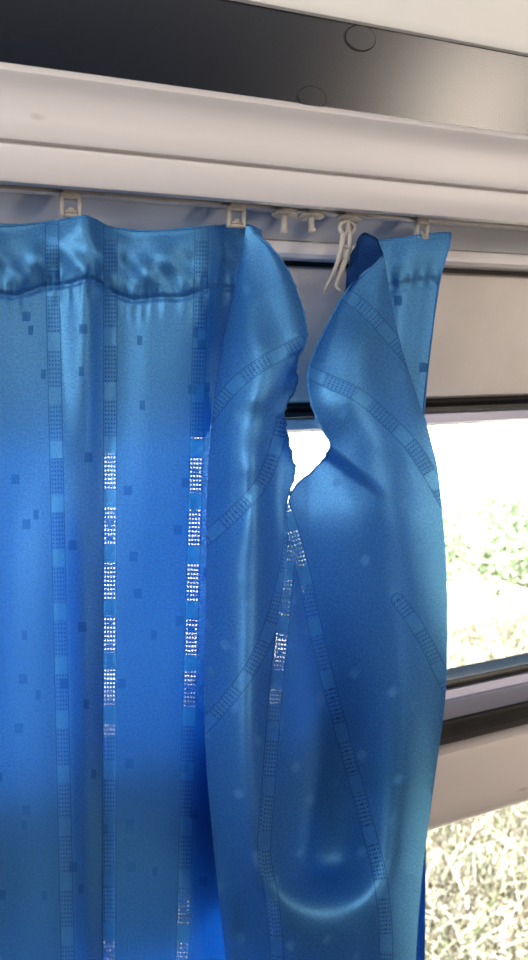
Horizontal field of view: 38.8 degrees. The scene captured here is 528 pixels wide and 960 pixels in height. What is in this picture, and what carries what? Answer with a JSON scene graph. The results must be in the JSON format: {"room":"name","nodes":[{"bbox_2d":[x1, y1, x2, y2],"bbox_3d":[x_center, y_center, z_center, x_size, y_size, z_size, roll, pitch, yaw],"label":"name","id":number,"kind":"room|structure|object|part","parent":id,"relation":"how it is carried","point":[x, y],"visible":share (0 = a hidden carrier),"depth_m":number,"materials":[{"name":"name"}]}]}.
{"room":"vehicle interior","nodes":[
{"label":"vehicle interior","id":0,"kind":"room"},
{"bbox_2d":[287,266,527,402],"bbox_3d":[0.184,-0.159,0.830,3.600,0.134,0.050,-4,11,-23],"label":"wall","id":1,"kind":"structure","parent":0,"point":[479,348],"depth_m":0.82,"materials":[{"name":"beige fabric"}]},
{"bbox_2d":[0,192,527,253],"bbox_3d":[0.203,-0.251,0.768,3.600,0.031,0.046,-4,11,-23],"label":"trim","id":2,"kind":"structure","parent":1,"relation":"attached to","point":[15,208],"depth_m":0.66,"materials":[{"name":"grey plastic"}]},
{"bbox_2d":[265,239,527,271],"bbox_3d":[0.198,-0.230,0.784,3.600,0.016,0.036,-4,11,-23],"label":"trim","id":3,"kind":"structure","parent":1,"relation":"attached to","point":[301,251],"depth_m":0.76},
{"bbox_2d":[284,261,527,275],"bbox_3d":[0.184,-0.225,0.817,3.600,0.015,0.032,-4,11,-23],"label":"trim","id":4,"kind":"structure","parent":1,"relation":"attached to","point":[287,263],"depth_m":0.81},
{"bbox_2d":[428,724,527,830],"bbox_3d":[0.186,0.377,0.922,3.600,0.113,0.059,-4,11,-23],"label":"wall","id":5,"kind":"structure","parent":0,"point":[487,773],"depth_m":0.93,"materials":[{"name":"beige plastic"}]},
{"bbox_2d":[284,395,527,744],"bbox_3d":[0.184,0.114,0.880,3.600,0.420,0.048,-4,11,-23],"label":"window","id":6,"kind":"structure","parent":5,"relation":"attached to","point":[490,696],"depth_m":0.92,"materials":[{"name":"grey metal"}]},
{"bbox_3d":[0.182,-0.070,0.851,3.600,0.016,0.036,-4,11,-23],"label":"rail","id":7,"kind":"part","parent":6,"relation":"part of","materials":[{"name":"metal"}]},
{"bbox_3d":[0.183,0.271,0.909,3.600,0.034,0.046,-4,11,-23],"label":"rail","id":8,"kind":"part","parent":6,"relation":"part of","materials":[{"name":"metal"}]},
{"bbox_3d":[2.319,0.382,0.553,0.040,1.950,2.460,-4,11,-23],"label":"wall","id":9,"kind":"structure","parent":0,"visible":0},
{"bbox_2d":[0,141,527,225],"bbox_3d":[0.227,-0.257,0.709,3.600,0.026,0.026,-4,11,-23],"label":"trim","id":10,"kind":"structure","parent":9,"relation":"attached to","point":[21,164],"depth_m":0.60,"materials":[{"name":"beige plastic"}]},
{"bbox_2d":[0,184,527,230],"bbox_3d":[0.217,-0.257,0.733,3.600,0.016,0.026,-4,11,-23],"label":"track","id":11,"kind":"object","parent":9,"relation":"attached to","point":[3,188],"visible":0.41,"depth_m":0.63,"materials":[{"name":"metal"}]},
{"bbox_2d":[59,189,81,217],"bbox_3d":[-0.149,-0.215,0.578,0.016,0.025,0.006,-4,11,-23],"label":"curtain hook","id":12,"kind":"object","parent":11,"relation":"hanging from","point":[66,194],"visible":0.87,"depth_m":0.58,"materials":[{"name":"white plastic"}]},
{"bbox_2d":[0,215,450,959],"bbox_3d":[-0.136,0.588,0.704,0.857,1.621,0.161,-4,11,-23],"label":"curtain","id":13,"kind":"object","parent":11,"relation":"hanging from","point":[222,697],"visible":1,"depth_m":0.65,"materials":[{"name":"blue fabric"}]},
{"bbox_2d":[226,202,245,228],"bbox_3d":[-0.024,-0.225,0.631,0.016,0.025,0.006,-4,11,-23],"label":"curtain hook","id":14,"kind":"object","parent":11,"relation":"hanging from","point":[232,207],"visible":0.87,"depth_m":0.63,"materials":[{"name":"white plastic"}]},
{"bbox_2d":[271,206,297,233],"bbox_3d":[0.018,-0.227,0.647,0.025,0.028,0.014,-4,11,-23],"label":"curtain hook","id":15,"kind":"object","parent":11,"relation":"hanging from","point":[284,213],"visible":0.87,"depth_m":0.65,"materials":[{"name":"white plastic"}]},
{"bbox_3d":[0.017,-0.222,0.648,0.006,0.018,0.005,-4,11,-23],"label":"stem","id":16,"kind":"part","parent":15,"relation":"part of","materials":[{"name":"white plastic"}]},
{"bbox_2d":[298,208,324,232],"bbox_3d":[0.042,-0.230,0.657,0.025,0.025,0.014,-4,11,-23],"label":"curtain hook","id":17,"kind":"object","parent":11,"relation":"hanging from","point":[311,215],"visible":0.87,"depth_m":0.66,"materials":[{"name":"white plastic"}]},
{"bbox_3d":[0.042,-0.225,0.658,0.006,0.015,0.005,-4,11,-23],"label":"stem","id":18,"kind":"part","parent":17,"relation":"part of","materials":[{"name":"white plastic"}]},
{"bbox_2d":[336,211,360,233],"bbox_3d":[0.075,-0.233,0.671,0.025,0.024,0.014,-4,11,-23],"label":"curtain hook","id":19,"kind":"object","parent":11,"relation":"hanging from","point":[349,216],"visible":0.84,"depth_m":0.67,"materials":[{"name":"white plastic"}]},
{"bbox_2d":[322,220,355,292],"bbox_3d":[0.068,-0.200,0.669,0.009,0.065,0.042,10,14,43],"label":"curtain hook","id":20,"kind":"object","parent":19,"relation":"hanging from","point":[343,235],"visible":1,"depth_m":0.67,"materials":[{"name":"plastic"}]},
{"bbox_3d":[0.075,-0.228,0.672,0.006,0.015,0.005,-4,11,-23],"label":"stem","id":21,"kind":"part","parent":19,"relation":"part of","materials":[{"name":"white plastic"}]},
{"bbox_2d":[414,217,428,239],"bbox_3d":[0.147,-0.238,0.702,0.014,0.025,0.006,-4,11,-23],"label":"curtain hook","id":22,"kind":"object","parent":11,"relation":"hanging from","point":[418,221],"visible":0.84,"depth_m":0.70,"materials":[{"name":"white plastic"}]},
{"bbox_2d":[0,62,527,192],"bbox_3d":[0.230,-0.291,0.695,3.600,0.047,0.042,-4,11,-23],"label":"trim","id":23,"kind":"structure","parent":9,"relation":"attached to","point":[39,106],"depth_m":0.58,"materials":[{"name":"beige plastic"}]},
{"bbox_2d":[0,0,527,134],"bbox_3d":[0.238,-0.340,0.669,3.600,0.066,0.028,-4,11,-23],"label":"ceiling panel","id":24,"kind":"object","parent":9,"relation":"attached to","point":[225,46],"depth_m":0.56,"materials":[{"name":"black plastic"}]},
{"bbox_2d":[231,0,527,55],"bbox_3d":[0.244,-0.430,0.636,3.600,0.134,0.018,-4,11,-23],"label":"trim","id":25,"kind":"structure","parent":9,"relation":"attached to","point":[499,25],"depth_m":0.60,"materials":[{"name":"beige plastic"}]},
{"label":"outside","id":26,"kind":"structure","parent":0,"visible":0},
{"bbox_2d":[287,421,527,959],"bbox_3d":[0.901,-2.901,23.279,48.000,2.362,40.000,-4,11,-23],"label":"sky","id":27,"kind":"structure","parent":26,"point":[467,455],"depth_m":13.74,"materials":[{"name":"white"}]},
{"bbox_2d":[425,593,527,959],"bbox_3d":[0.909,1.527,4.317,9.557,0.434,3.854,-4,11,-23],"label":"grass","id":28,"kind":"structure","parent":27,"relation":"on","point":[452,920],"depth_m":3.31,"materials":[{"name":"plant"}]},
{"bbox_2d":[441,480,527,601],"bbox_3d":[2.420,0.626,8.842,6.967,0.660,3.399,-4,11,-23],"label":"foliage","id":29,"kind":"object","parent":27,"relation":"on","point":[513,552],"visible":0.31,"depth_m":8.39,"materials":[{"name":"green plant"}]}
]}

